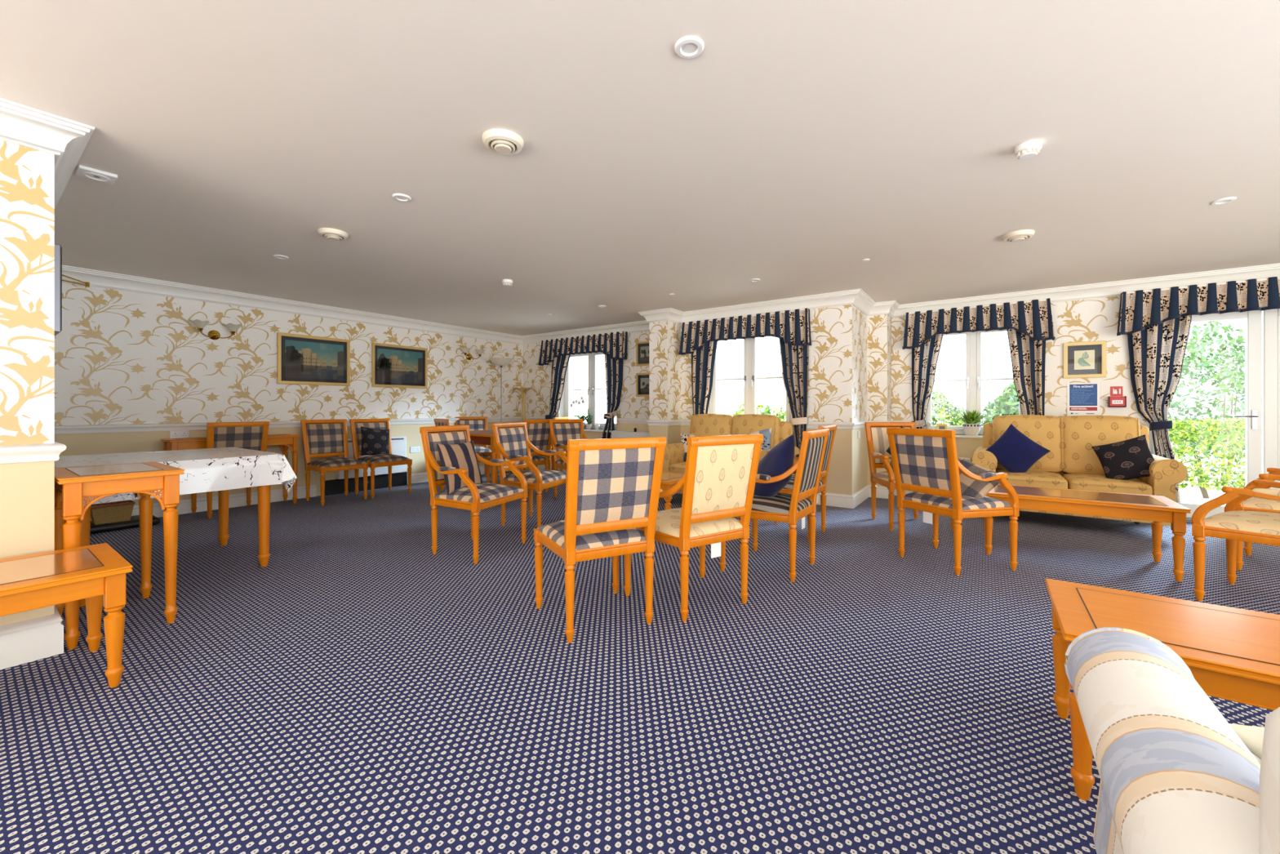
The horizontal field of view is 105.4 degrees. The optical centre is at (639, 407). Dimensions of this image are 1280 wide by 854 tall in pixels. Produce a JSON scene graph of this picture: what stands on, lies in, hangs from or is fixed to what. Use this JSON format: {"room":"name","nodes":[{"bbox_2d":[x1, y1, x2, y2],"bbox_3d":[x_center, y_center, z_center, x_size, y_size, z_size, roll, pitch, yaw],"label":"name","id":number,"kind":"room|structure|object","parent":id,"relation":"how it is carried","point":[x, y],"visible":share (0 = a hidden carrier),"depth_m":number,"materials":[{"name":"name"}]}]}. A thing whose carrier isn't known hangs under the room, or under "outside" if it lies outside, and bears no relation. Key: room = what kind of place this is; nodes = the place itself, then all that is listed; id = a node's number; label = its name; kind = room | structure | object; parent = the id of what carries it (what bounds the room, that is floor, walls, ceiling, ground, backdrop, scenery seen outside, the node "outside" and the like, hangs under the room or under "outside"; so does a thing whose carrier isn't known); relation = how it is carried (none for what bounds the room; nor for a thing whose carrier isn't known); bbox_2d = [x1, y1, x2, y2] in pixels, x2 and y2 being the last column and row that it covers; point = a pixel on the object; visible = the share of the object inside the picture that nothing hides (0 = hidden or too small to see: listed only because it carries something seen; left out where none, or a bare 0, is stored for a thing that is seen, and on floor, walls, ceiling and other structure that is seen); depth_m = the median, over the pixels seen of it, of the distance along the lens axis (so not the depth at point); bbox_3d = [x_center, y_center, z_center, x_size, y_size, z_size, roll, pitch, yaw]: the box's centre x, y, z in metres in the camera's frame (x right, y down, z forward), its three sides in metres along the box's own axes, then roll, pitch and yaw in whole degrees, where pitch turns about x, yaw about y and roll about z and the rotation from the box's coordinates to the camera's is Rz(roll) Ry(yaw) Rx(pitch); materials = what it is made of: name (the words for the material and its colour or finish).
{"room":"care facility","nodes":[
{"label":"care facility","id":0,"kind":"room"},
{"bbox_2d":[0,140,54,626],"bbox_3d":[-5.072,-0.085,1.926,3.702,2.370,3.257,0,0,35],"label":"wall pier","id":1,"kind":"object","parent":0,"point":[27,175],"visible":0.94,"depth_m":2.12,"materials":[{"name":"beige paper"}]},
{"bbox_2d":[0,604,63,669],"bbox_3d":[-4.933,1.011,1.843,3.425,0.178,3.282,0,0,35],"label":"baseboard","id":2,"kind":"object","parent":1,"relation":"attached to","point":[26,641],"visible":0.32,"depth_m":2.11,"materials":[{"name":"white paint"}]},
{"bbox_2d":[54,244,62,335],"bbox_3d":[-3.246,-0.585,2.656,0.970,0.430,0.045,0,0,35],"label":"television","id":3,"kind":"object","parent":1,"relation":"attached to","point":[58,249],"visible":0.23,"depth_m":2.38,"materials":[{"name":"grey plastic"}]},
{"bbox_2d":[54,282,523,505],"bbox_3d":[-3.873,-0.085,6.543,0.302,2.370,5.670,0,0,35],"label":"wall","id":4,"kind":"structure","parent":0,"point":[122,357],"depth_m":5.32,"materials":[{"name":"beige paper"}]},
{"bbox_2d":[189,319,241,339],"bbox_3d":[-4.528,-0.822,5.211,0.179,0.178,0.446,0,0,35],"label":"wall light","id":5,"kind":"object","parent":4,"relation":"attached to","point":[213,335],"visible":1,"depth_m":5.23,"materials":[{"name":"white glass"}]},
{"bbox_2d":[277,332,350,386],"bbox_3d":[-4.025,-0.585,6.046,0.022,0.605,0.800,0,0,35],"label":"framed painting","id":6,"kind":"object","parent":4,"relation":"attached to","point":[302,359],"visible":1,"depth_m":6.02,"materials":[{"name":"gold"}]},
{"bbox_2d":[284,339,343,379],"bbox_3d":[-4.025,-0.585,6.046,0.002,0.449,0.644,0,0,35],"label":"print","id":7,"kind":"object","parent":6,"relation":"attached to","point":[304,359],"depth_m":6.03,"materials":[{"name":"paper"}]},
{"bbox_2d":[90,463,566,520],"bbox_3d":[-2.995,1.029,5.924,1.850,0.142,5.660,0,0,35],"label":"baseboard","id":8,"kind":"structure","parent":4,"relation":"attached to","point":[184,506],"depth_m":5.46,"materials":[{"name":"white paint"}]},
{"bbox_2d":[335,435,405,479],"bbox_3d":[-3.603,0.655,6.565,0.108,0.510,0.880,0,0,35],"label":"heater","id":9,"kind":"object","parent":4,"relation":"attached to","point":[398,442],"visible":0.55,"depth_m":6.66,"materials":[{"name":"white metal"}]},
{"bbox_2d":[347,437,404,442],"bbox_3d":[-3.559,0.435,6.535,0.002,0.020,0.800,0,0,35],"label":"grille","id":10,"kind":"object","parent":9,"relation":"attached to","point":[393,439],"depth_m":6.77,"materials":[{"name":"grey metal"}]},
{"bbox_2d":[371,342,427,388],"bbox_3d":[-3.398,-0.585,6.927,0.022,0.600,0.800,0,0,35],"label":"framed painting","id":11,"kind":"object","parent":4,"relation":"attached to","point":[393,366],"visible":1,"depth_m":6.90,"materials":[{"name":"gold"}]},
{"bbox_2d":[377,348,422,383],"bbox_3d":[-3.398,-0.585,6.927,0.002,0.456,0.656,0,0,35],"label":"print","id":12,"kind":"object","parent":11,"relation":"attached to","point":[394,366],"depth_m":6.91,"materials":[{"name":"paper"}]},
{"bbox_2d":[0,416,914,463],"bbox_3d":[-1.161,0.198,3.189,8.010,0.080,9.850,0,0,35],"label":"trim","id":13,"kind":"structure","parent":4,"relation":"attached to","point":[19,453],"depth_m":4.88,"materials":[{"name":"white paint"}]},
{"bbox_2d":[522,330,648,463],"bbox_3d":[-0.840,-0.085,8.047,3.500,2.370,0.302,0,0,35],"label":"wall","id":14,"kind":"structure","parent":0,"point":[535,376],"depth_m":7.72,"materials":[{"name":"beige paper"}]},
{"bbox_2d":[537,331,627,438],"bbox_3d":[-0.938,-0.072,7.813,1.826,2.145,0.179,0,0,35],"label":"curtains","id":15,"kind":"object","parent":14,"relation":"hanging from","point":[613,345],"visible":0.87,"depth_m":7.60,"materials":[{"name":"blue fabric"}]},
{"bbox_2d":[564,351,618,432],"bbox_3d":[-0.821,-0.290,7.952,1.340,1.340,0.255,0,0,35],"label":"window","id":16,"kind":"structure","parent":14,"relation":"in","point":[592,390],"depth_m":8.00,"materials":[{"name":"white"}]},
{"bbox_2d":[611,427,648,438],"bbox_3d":[-0.097,0.675,7.228,0.720,0.750,0.166,0,0,35],"label":"heater","id":17,"kind":"object","parent":14,"relation":"attached to","point":[615,434],"visible":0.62,"depth_m":7.18,"materials":[{"name":"white metal"}]},
{"bbox_2d":[635,341,648,366],"bbox_3d":[0.092,-0.800,7.183,0.360,0.360,0.022,0,0,35],"label":"framed picture","id":18,"kind":"object","parent":14,"relation":"attached to","point":[642,348],"visible":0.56,"depth_m":7.22,"materials":[{"name":"gold"}]},
{"bbox_2d":[635,372,648,396],"bbox_3d":[0.092,-0.340,7.183,0.360,0.350,0.022,0,0,35],"label":"framed picture","id":19,"kind":"object","parent":14,"relation":"attached to","point":[642,379],"visible":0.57,"depth_m":7.22,"materials":[{"name":"gold metal"}]},
{"bbox_2d":[0,0,1279,335],"bbox_3d":[0.101,-1.330,2.383,11.600,0.120,10.600,0,0,35],"label":"ceiling","id":20,"kind":"structure","parent":0,"point":[805,142],"depth_m":2.38,"materials":[{"name":"paint"}]},
{"bbox_2d":[75,164,117,184],"bbox_3d":[-2.944,-1.258,2.641,0.140,0.024,0.140,0,0,35],"label":"ceiling speaker","id":21,"kind":"object","parent":20,"relation":"attached to","point":[82,171],"visible":1,"depth_m":2.62,"materials":[{"name":"white plastic"}]},
{"bbox_2d":[317,227,348,240],"bbox_3d":[-2.224,-1.246,3.533,0.190,0.049,0.190,0,0,35],"label":"ceiling vent","id":22,"kind":"object","parent":20,"relation":"in","point":[333,234],"visible":1,"depth_m":3.49,"materials":[{"name":"beige plastic"}]},
{"bbox_2d":[482,128,523,155],"bbox_3d":[-0.650,-1.246,2.312,0.190,0.049,0.190,0,0,35],"label":"ceiling vent","id":23,"kind":"object","parent":20,"relation":"in","point":[500,141],"visible":1,"depth_m":2.27,"materials":[{"name":"beige plastic"}]},
{"bbox_2d":[674,35,704,58],"bbox_3d":[0.174,-1.265,1.715,0.104,0.010,0.104,0,0,35],"label":"recessed light","id":24,"kind":"object","parent":20,"relation":"in","point":[687,46],"visible":1,"depth_m":1.71,"materials":[{"name":"white plastic"}]},
{"bbox_2d":[1001,229,1035,242],"bbox_3d":[2.768,-1.246,3.566,0.190,0.049,0.190,0,0,35],"label":"ceiling vent","id":25,"kind":"object","parent":20,"relation":"in","point":[1017,236],"visible":1,"depth_m":3.52,"materials":[{"name":"beige plastic"}]},
{"bbox_2d":[1014,140,1041,159],"bbox_3d":[1.883,-1.244,2.364,0.104,0.053,0.104,0,0,35],"label":"smoke detector","id":26,"kind":"object","parent":20,"relation":"attached to","point":[1028,149],"visible":1,"depth_m":2.34,"materials":[{"name":"white plastic"}]},
{"bbox_2d":[1016,146,1039,159],"bbox_3d":[1.883,-1.232,2.364,0.087,0.016,0.087,0,0,35],"label":"grille","id":27,"kind":"object","parent":26,"relation":"attached to","point":[1022,153],"depth_m":2.35,"materials":[{"name":"beige plastic"}]},
{"bbox_2d":[0,471,1279,853],"bbox_3d":[0.057,1.150,2.322,11.600,0.100,10.450,0,0,35],"label":"floor","id":28,"kind":"structure","parent":0,"point":[362,689],"depth_m":1.85,"materials":[{"name":"carpet"}]},
{"bbox_2d":[0,542,133,688],"bbox_3d":[-2.552,0.863,1.675,0.575,0.475,1.050,0,0,35],"label":"coffee table","id":29,"kind":"object","parent":28,"relation":"on","point":[96,574],"visible":1,"depth_m":1.90,"materials":[{"name":"brown wood"}]},
{"bbox_2d":[54,461,184,649],"bbox_3d":[-2.727,0.708,2.524,0.650,0.785,0.420,0,0,35],"label":"side table","id":30,"kind":"object","parent":28,"relation":"on","point":[73,485],"visible":0.94,"depth_m":2.46,"materials":[{"name":"brown wood"}]},
{"bbox_2d":[89,515,159,533],"bbox_3d":[-4.843,1.065,4.405,0.340,0.068,0.680,0,0,35],"label":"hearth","id":31,"kind":"object","parent":28,"relation":"on","point":[134,522],"visible":0.36,"depth_m":4.37,"materials":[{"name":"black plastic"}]},
{"bbox_2d":[90,499,135,524],"bbox_3d":[-4.790,0.947,4.413,0.197,0.167,0.278,0,0,35],"label":"wicker basket","id":32,"kind":"object","parent":31,"relation":"on","point":[116,511],"visible":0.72,"depth_m":4.37,"materials":[{"name":"brown wicker"}]},
{"bbox_2d":[65,484,270,607],"bbox_3d":[-3.216,0.714,3.302,0.980,0.772,0.980,0,0,35],"label":"dining table","id":33,"kind":"object","parent":28,"relation":"on","point":[264,491],"visible":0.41,"depth_m":3.37,"materials":[{"name":"brown wood"}]},
{"bbox_2d":[54,447,297,505],"bbox_3d":[-3.216,0.466,3.302,1.100,0.286,1.160,0,0,35],"label":"tablecloth","id":34,"kind":"object","parent":33,"relation":"on","point":[206,469],"visible":0.53,"depth_m":3.17,"materials":[{"name":"fabric"}]},
{"bbox_2d":[191,421,269,518],"bbox_3d":[-4.311,0.622,5.131,0.584,0.956,0.513,0,0,35],"label":"chair","id":35,"kind":"object","parent":28,"relation":"on","point":[252,435],"visible":0.45,"depth_m":4.98,"materials":[{"name":"fabric"}]},
{"bbox_2d":[160,434,300,511],"bbox_3d":[-4.370,0.705,5.259,0.360,0.790,1.100,0,0,35],"label":"console table","id":36,"kind":"object","parent":28,"relation":"on","point":[181,443],"visible":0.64,"depth_m":5.44,"materials":[{"name":"brown wood"}]},
{"bbox_2d":[300,418,368,505],"bbox_3d":[-3.657,0.622,5.831,0.584,0.956,0.513,0,0,35],"label":"chair","id":37,"kind":"object","parent":28,"relation":"on","point":[321,437],"visible":1,"depth_m":5.85,"materials":[{"name":"fabric"}]},
{"bbox_2d":[324,471,407,495],"bbox_3d":[-3.658,1.008,6.531,0.062,0.185,1.080,0,0,35],"label":"plinth","id":38,"kind":"object","parent":28,"relation":"on","point":[333,486],"visible":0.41,"depth_m":6.45,"materials":[{"name":"black plastic"}]},
{"bbox_2d":[349,417,412,498],"bbox_3d":[-3.329,0.622,6.260,0.584,0.956,0.513,0,0,35],"label":"chair","id":39,"kind":"object","parent":28,"relation":"on","point":[389,460],"visible":0.8,"depth_m":6.22,"materials":[{"name":"brown wood"}]},
{"bbox_2d":[360,426,389,455],"bbox_3d":[-3.430,0.445,6.320,0.152,0.418,0.435,0,0,27],"label":"cushion","id":40,"kind":"object","parent":39,"relation":"on","point":[374,442],"visible":0.89,"depth_m":6.27,"materials":[{"name":"black fabric"}]},
{"bbox_2d":[434,418,490,488],"bbox_3d":[-2.398,0.622,6.566,0.584,0.956,0.513,0,0,-40],"label":"chair","id":41,"kind":"object","parent":28,"relation":"on","point":[438,422],"visible":0.14,"depth_m":6.53,"materials":[{"name":"brown wood"}]},
{"bbox_2d":[419,424,527,564],"bbox_3d":[-1.297,0.622,3.796,0.587,0.956,0.615,0,0,22],"label":"armchair","id":42,"kind":"object","parent":28,"relation":"on","point":[476,497],"visible":0.93,"depth_m":3.66,"materials":[{"name":"brown wood"}]},
{"bbox_2d":[436,440,482,494],"bbox_3d":[-1.391,0.455,3.789,0.160,0.375,0.395,0,0,19],"label":"cushion","id":43,"kind":"object","parent":42,"relation":"on","point":[461,455],"visible":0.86,"depth_m":3.71,"materials":[{"name":"beige fabric"}]},
{"bbox_2d":[454,416,492,479],"bbox_3d":[-2.571,0.622,7.525,0.513,0.956,0.584,0,0,-27],"label":"chair","id":44,"kind":"object","parent":28,"relation":"on","point":[477,423],"visible":0.33,"depth_m":7.73,"materials":[{"name":"brown wood"}]},
{"bbox_2d":[439,429,554,491],"bbox_3d":[-1.893,0.710,6.515,1.180,0.780,1.080,0,0,35],"label":"dining table","id":45,"kind":"object","parent":28,"relation":"on","point":[478,437],"visible":0.28,"depth_m":5.89,"materials":[{"name":"brown wood"}]},
{"bbox_2d":[496,418,554,493],"bbox_3d":[-1.477,0.622,6.233,0.584,0.956,0.513,0,0,33],"label":"chair","id":46,"kind":"object","parent":28,"relation":"on","point":[539,431],"visible":0.44,"depth_m":6.14,"materials":[{"name":"brown wood"}]},
{"bbox_2d":[491,422,567,528],"bbox_3d":[-1.022,0.622,4.669,0.587,0.956,0.615,0,0,23],"label":"armchair","id":47,"kind":"object","parent":28,"relation":"on","point":[512,442],"visible":0.76,"depth_m":4.58,"materials":[{"name":"brown wood"}]},
{"bbox_2d":[548,418,587,497],"bbox_3d":[-0.748,0.622,5.968,0.615,0.956,0.587,0,0,-43],"label":"armchair","id":48,"kind":"object","parent":28,"relation":"on","point":[562,430],"visible":0.31,"depth_m":6.05,"materials":[{"name":"fabric"}]},
{"bbox_2d":[533,436,666,643],"bbox_3d":[-0.226,0.622,2.549,0.513,0.956,0.584,0,0,-28],"label":"chair","id":49,"kind":"object","parent":28,"relation":"on","point":[613,485],"visible":1,"depth_m":2.34,"materials":[{"name":"brown wood"}]},
{"bbox_2d":[660,471,684,510],"bbox_3d":[-0.013,0.865,4.673,1.060,0.470,0.580,0,0,35],"label":"coffee table","id":50,"kind":"object","parent":28,"relation":"on","point":[668,479],"visible":0.12,"depth_m":4.22,"materials":[{"name":"brown wood"}]},
{"bbox_2d":[623,433,763,622],"bbox_3d":[0.309,0.622,2.783,0.615,0.956,0.587,0,0,-33],"label":"armchair","id":51,"kind":"object","parent":28,"relation":"on","point":[718,481],"visible":0.77,"depth_m":2.58,"materials":[{"name":"beige fabric"}]},
{"bbox_2d":[662,413,799,502],"bbox_3d":[0.988,0.586,5.562,1.448,1.028,0.841,0,0,35],"label":"sofa","id":52,"kind":"object","parent":28,"relation":"on","point":[701,424],"visible":0.21,"depth_m":5.57,"materials":[{"name":"yellow fabric"}]},
{"bbox_2d":[689,413,733,436],"bbox_3d":[0.863,0.362,5.848,0.571,0.581,0.273,0,0,35],"label":"cushion","id":53,"kind":"object","parent":52,"relation":"on","point":[701,424],"depth_m":5.76,"materials":[{"name":"fabric"}]},
{"bbox_2d":[730,413,780,448],"bbox_3d":[1.299,0.362,5.538,0.571,0.581,0.273,0,0,35],"label":"cushion","id":54,"kind":"object","parent":52,"relation":"on","point":[745,424],"depth_m":5.45,"materials":[{"name":"fabric"}]},
{"bbox_2d":[747,427,771,450],"bbox_3d":[1.273,0.435,5.376,0.444,0.436,0.164,0,0,45],"label":"cushion","id":55,"kind":"object","parent":52,"relation":"on","point":[766,445],"visible":0.31,"depth_m":5.27,"materials":[{"name":"white fabric"}]},
{"bbox_2d":[719,428,829,582],"bbox_3d":[0.937,0.622,3.359,0.587,0.956,0.615,0,0,35],"label":"armchair","id":56,"kind":"object","parent":28,"relation":"on","point":[789,508],"visible":0.73,"depth_m":3.16,"materials":[{"name":"brown wood"}]},
{"bbox_2d":[753,434,795,496],"bbox_3d":[0.928,0.445,3.390,0.283,0.525,0.536,0,0,-27],"label":"cushion","id":57,"kind":"object","parent":56,"relation":"on","point":[780,458],"visible":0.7,"depth_m":3.28,"materials":[{"name":"blue fabric"}]},
{"bbox_2d":[751,424,837,542],"bbox_3d":[1.352,0.622,4.243,0.587,0.956,0.615,0,0,34],"label":"armchair","id":58,"kind":"object","parent":28,"relation":"on","point":[788,489],"visible":0.22,"depth_m":4.21,"materials":[{"name":"brown wood"}]},
{"bbox_2d":[864,422,954,530],"bbox_3d":[2.526,0.622,4.637,0.615,0.956,0.587,0,0,-2],"label":"armchair","id":59,"kind":"object","parent":28,"relation":"on","point":[877,441],"visible":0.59,"depth_m":4.81,"materials":[{"name":"brown wood"}]},
{"bbox_2d":[886,426,1019,575],"bbox_3d":[2.182,0.622,3.469,0.587,0.956,0.615,0,0,-22],"label":"armchair","id":60,"kind":"object","parent":28,"relation":"on","point":[926,463],"visible":1,"depth_m":3.30,"materials":[{"name":"brown wood"}]},
{"bbox_2d":[957,455,1008,498],"bbox_3d":[2.312,0.525,3.473,0.276,0.331,0.414,0,0,-25],"label":"cushion","id":61,"kind":"object","parent":60,"relation":"on","point":[971,487],"visible":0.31,"depth_m":3.38,"materials":[{"name":"beige fabric"}]},
{"bbox_2d":[971,414,1187,526],"bbox_3d":[4.066,0.586,4.678,1.448,1.028,0.841,0,0,35],"label":"sofa","id":62,"kind":"object","parent":28,"relation":"on","point":[1072,462],"visible":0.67,"depth_m":4.60,"materials":[{"name":"yellow fabric"}]},
{"bbox_2d":[985,423,1050,472],"bbox_3d":[3.675,0.435,4.775,0.563,0.559,0.152,0,0,20],"label":"cushion","id":63,"kind":"object","parent":62,"relation":"on","point":[1014,451],"visible":0.81,"depth_m":4.73,"materials":[{"name":"blue fabric"}]},
{"bbox_2d":[992,414,1062,472],"bbox_3d":[3.941,0.362,4.964,0.571,0.581,0.273,0,0,35],"label":"cushion","id":64,"kind":"object","parent":62,"relation":"on","point":[1046,431],"depth_m":4.83,"materials":[{"name":"fabric"}]},
{"bbox_2d":[995,469,1067,488],"bbox_3d":[3.801,0.705,4.767,0.527,0.165,0.677,0,0,35],"label":"seat cushion","id":65,"kind":"object","parent":62,"relation":"on","point":[1053,478],"depth_m":4.54,"materials":[{"name":"yellow fabric"}]},
{"bbox_2d":[1062,415,1140,474],"bbox_3d":[4.377,0.362,4.654,0.571,0.581,0.273,0,0,35],"label":"cushion","id":66,"kind":"object","parent":62,"relation":"on","point":[1080,433],"depth_m":4.61,"materials":[{"name":"fabric"}]},
{"bbox_2d":[1061,472,1152,495],"bbox_3d":[4.237,0.705,4.457,0.527,0.165,0.677,0,0,35],"label":"seat cushion","id":67,"kind":"object","parent":62,"relation":"on","point":[1097,482],"depth_m":4.24,"materials":[{"name":"fabric"}]},
{"bbox_2d":[1091,434,1154,479],"bbox_3d":[4.282,0.460,4.292,0.187,0.457,0.480,0,0,-31],"label":"cushion","id":68,"kind":"object","parent":62,"relation":"on","point":[1132,458],"visible":0.8,"depth_m":4.25,"materials":[{"name":"black fabric"}]},
{"bbox_2d":[983,484,1191,582],"bbox_3d":[3.153,0.865,3.568,1.070,0.470,0.570,0,0,35],"label":"coffee table","id":69,"kind":"object","parent":28,"relation":"on","point":[1157,508],"visible":0.84,"depth_m":3.36,"materials":[{"name":"brown wood"}]},
{"bbox_2d":[1044,577,1279,800],"bbox_3d":[1.772,0.863,1.274,1.060,0.475,0.530,0,0,35],"label":"coffee table","id":70,"kind":"object","parent":28,"relation":"on","point":[1233,654],"visible":0.77,"depth_m":1.38,"materials":[{"name":"brown wood"}]},
{"bbox_2d":[1064,626,1279,853],"bbox_3d":[1.488,0.656,0.280,1.808,0.889,0.851,0,0,35],"label":"armchair","id":71,"kind":"object","parent":28,"relation":"on","point":[1176,777],"visible":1,"depth_m":0.71,"materials":[{"name":"beige fabric"}]},
{"bbox_2d":[1229,723,1264,759],"bbox_3d":[1.176,0.596,0.722,0.301,0.102,0.299,0,0,5],"label":"cushion","id":72,"kind":"object","parent":71,"relation":"on","point":[1252,736],"visible":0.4,"depth_m":0.84,"materials":[{"name":"beige fabric"}]},
{"bbox_2d":[1191,479,1279,600],"bbox_3d":[3.569,0.622,2.678,0.615,0.956,0.587,0,0,-28],"label":"armchair","id":73,"kind":"object","parent":28,"relation":"on","point":[1232,525],"visible":1,"depth_m":2.74,"materials":[{"name":"brown wood"}]},
{"bbox_2d":[1235,467,1279,570],"bbox_3d":[4.447,0.622,3.250,0.615,0.956,0.587,0,0,-35],"label":"armchair","id":74,"kind":"object","parent":28,"relation":"on","point":[1252,504],"visible":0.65,"depth_m":3.28,"materials":[{"name":"brown wood"}]},
{"bbox_2d":[648,320,667,444],"bbox_3d":[0.415,-0.085,6.663,0.290,2.370,0.602,0,0,35],"label":"wall column","id":75,"kind":"structure","parent":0,"point":[658,331],"depth_m":6.42,"materials":[{"name":"beige paper"}]},
{"bbox_2d":[667,320,680,444],"bbox_3d":[0.443,-0.085,6.492,0.052,2.370,0.349,0,0,35],"label":"wall","id":76,"kind":"structure","parent":0,"point":[673,328],"depth_m":6.46,"materials":[{"name":"beige paper"}]},
{"bbox_2d":[680,304,852,494],"bbox_3d":[1.516,-0.085,6.100,2.196,2.370,0.302,0,0,35],"label":"wall","id":77,"kind":"structure","parent":0,"point":[829,397],"depth_m":5.47,"materials":[{"name":"beige paper"}]},
{"bbox_2d":[0,97,1279,344],"bbox_3d":[0.057,-1.200,2.322,11.000,0.137,9.850,0,0,35],"label":"trim","id":78,"kind":"structure","parent":77,"relation":"attached to","point":[65,139],"depth_m":5.21,"materials":[{"name":"white paint"}]},
{"bbox_2d":[678,307,811,449],"bbox_3d":[1.243,-0.072,5.989,1.696,2.105,0.176,0,0,35],"label":"curtains","id":79,"kind":"object","parent":77,"relation":"attached to","point":[700,339],"visible":0.8,"depth_m":5.78,"materials":[{"name":"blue fabric"}]},
{"bbox_2d":[709,337,794,432],"bbox_3d":[1.357,-0.355,6.132,1.240,1.290,0.255,0,0,35],"label":"window","id":80,"kind":"structure","parent":77,"relation":"in","point":[749,378],"depth_m":6.18,"materials":[{"name":"white"}]},
{"bbox_2d":[852,305,867,494],"bbox_3d":[2.537,-0.085,5.897,0.302,2.370,1.149,0,0,35],"label":"wall","id":81,"kind":"structure","parent":0,"point":[860,320],"depth_m":5.67,"materials":[{"name":"beige paper"}]},
{"bbox_2d":[867,314,891,486],"bbox_3d":[3.050,-0.085,6.175,0.228,2.370,0.502,0,0,35],"label":"wall","id":82,"kind":"structure","parent":0,"point":[877,324],"depth_m":5.98,"materials":[{"name":"beige paper"}]},
{"bbox_2d":[891,296,1146,462],"bbox_3d":[5.494,-0.085,4.693,5.490,2.370,0.322,0,0,35],"label":"wall","id":83,"kind":"structure","parent":0,"point":[1096,319],"depth_m":5.18,"materials":[{"name":"beige paper"}]},
{"bbox_2d":[806,484,913,508],"bbox_3d":[2.545,1.029,5.798,5.157,0.142,1.054,0,0,18],"label":"baseboard","id":84,"kind":"structure","parent":83,"relation":"attached to","point":[851,501],"depth_m":5.48,"materials":[{"name":"white paint"}]},
{"bbox_2d":[924,328,1022,438],"bbox_3d":[3.914,-0.315,5.723,1.160,1.330,0.255,0,0,35],"label":"window","id":85,"kind":"structure","parent":83,"relation":"in","point":[973,380],"depth_m":5.77,"materials":[{"name":"white"}]},
{"bbox_2d":[957,409,988,435],"bbox_3d":[3.861,0.168,5.681,0.296,0.304,0.303,0,0,-23],"label":"potted plant","id":86,"kind":"object","parent":85,"relation":"on","point":[971,428],"visible":1,"depth_m":5.63,"materials":[{"name":"green plant"}]},
{"bbox_2d":[902,297,1055,428],"bbox_3d":[3.810,-0.380,5.573,1.421,1.560,0.175,0,0,35],"label":"curtains","id":87,"kind":"object","parent":83,"relation":"hanging from","point":[1028,324],"visible":0.91,"depth_m":5.42,"materials":[{"name":"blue fabric"}]},
{"bbox_2d":[1066,382,1099,416],"bbox_3d":[4.639,-0.070,5.100,0.256,0.380,0.004,0,0,35],"label":"notice","id":88,"kind":"object","parent":83,"relation":"attached to","point":[1082,398],"visible":1,"depth_m":5.10,"materials":[{"name":"blue paper"}]},
{"bbox_2d":[1071,388,1093,402],"bbox_3d":[4.633,-0.120,5.102,0.179,0.154,0.001,0,0,35],"label":"print","id":89,"kind":"object","parent":88,"relation":"attached to","point":[1077,395],"depth_m":5.10,"materials":[{"name":"blue paper"}]},
{"bbox_2d":[1062,340,1106,377],"bbox_3d":[4.640,-0.500,5.087,0.335,0.375,0.022,0,0,35],"label":"print","id":90,"kind":"object","parent":83,"relation":"attached to","point":[1087,359],"visible":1,"depth_m":5.09,"materials":[{"name":"brown wood"}]},
{"bbox_2d":[1116,276,1279,504],"bbox_3d":[5.633,-0.075,4.276,2.096,2.150,0.177,0,0,35],"label":"curtains","id":91,"kind":"object","parent":83,"relation":"hanging from","point":[1156,322],"visible":0.85,"depth_m":4.70,"materials":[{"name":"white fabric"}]},
{"bbox_2d":[1146,308,1279,523],"bbox_3d":[5.818,0.060,4.476,1.710,2.080,0.380,0,0,35],"label":"door","id":92,"kind":"structure","parent":83,"relation":"in","point":[1262,328],"depth_m":4.50,"materials":[{"name":"white wood"}]},
{"label":"outside","id":93,"kind":"structure","parent":0,"visible":0},
{"bbox_2d":[1171,440,1244,505],"bbox_3d":[9.614,1.230,13.508,32.000,0.140,18.840,0,0,35],"label":"ground","id":94,"kind":"structure","parent":93,"point":[1193,494],"depth_m":6.85,"materials":[{"name":"white"}]},
{"bbox_2d":[717,336,786,420],"bbox_3d":[2.146,-1.370,12.803,3.650,5.060,0.650,0,0,35],"label":"sky","id":95,"kind":"structure","parent":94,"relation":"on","point":[771,392],"depth_m":12.28,"materials":[{"name":"white"}]},
{"bbox_2d":[731,401,786,420],"bbox_3d":[2.135,0.524,8.195,2.118,1.292,0.803,0,0,35],"label":"bush","id":96,"kind":"object","parent":94,"relation":"on","point":[766,411],"visible":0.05,"depth_m":8.09,"materials":[{"name":"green plant"}]},
{"bbox_2d":[931,389,983,426],"bbox_3d":[4.738,0.438,7.628,1.324,1.461,0.873,0,0,27],"label":"bush","id":97,"kind":"object","parent":94,"relation":"on","point":[940,409],"visible":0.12,"depth_m":7.49,"materials":[{"name":"green plant"}]},
{"bbox_2d":[981,380,1018,425],"bbox_3d":[5.370,0.379,6.730,1.152,1.581,0.917,0,0,35],"label":"bush","id":98,"kind":"object","parent":94,"relation":"on","point":[1006,404],"visible":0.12,"depth_m":6.75,"materials":[{"name":"green plant"}]},
{"bbox_2d":[1168,320,1244,483],"bbox_3d":[8.817,-0.072,7.472,1.859,2.490,3.708,0,0,-45],"label":"trees","id":99,"kind":"object","parent":94,"relation":"on","point":[1193,357],"visible":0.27,"depth_m":7.27,"materials":[{"name":"green plant"}]},
{"bbox_2d":[1168,417,1244,497],"bbox_3d":[7.302,0.643,6.207,2.079,1.056,1.138,0,0,35],"label":"clipped hedge","id":100,"kind":"object","parent":94,"relation":"on","point":[1203,427],"visible":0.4,"depth_m":5.97,"materials":[{"name":"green plant"}]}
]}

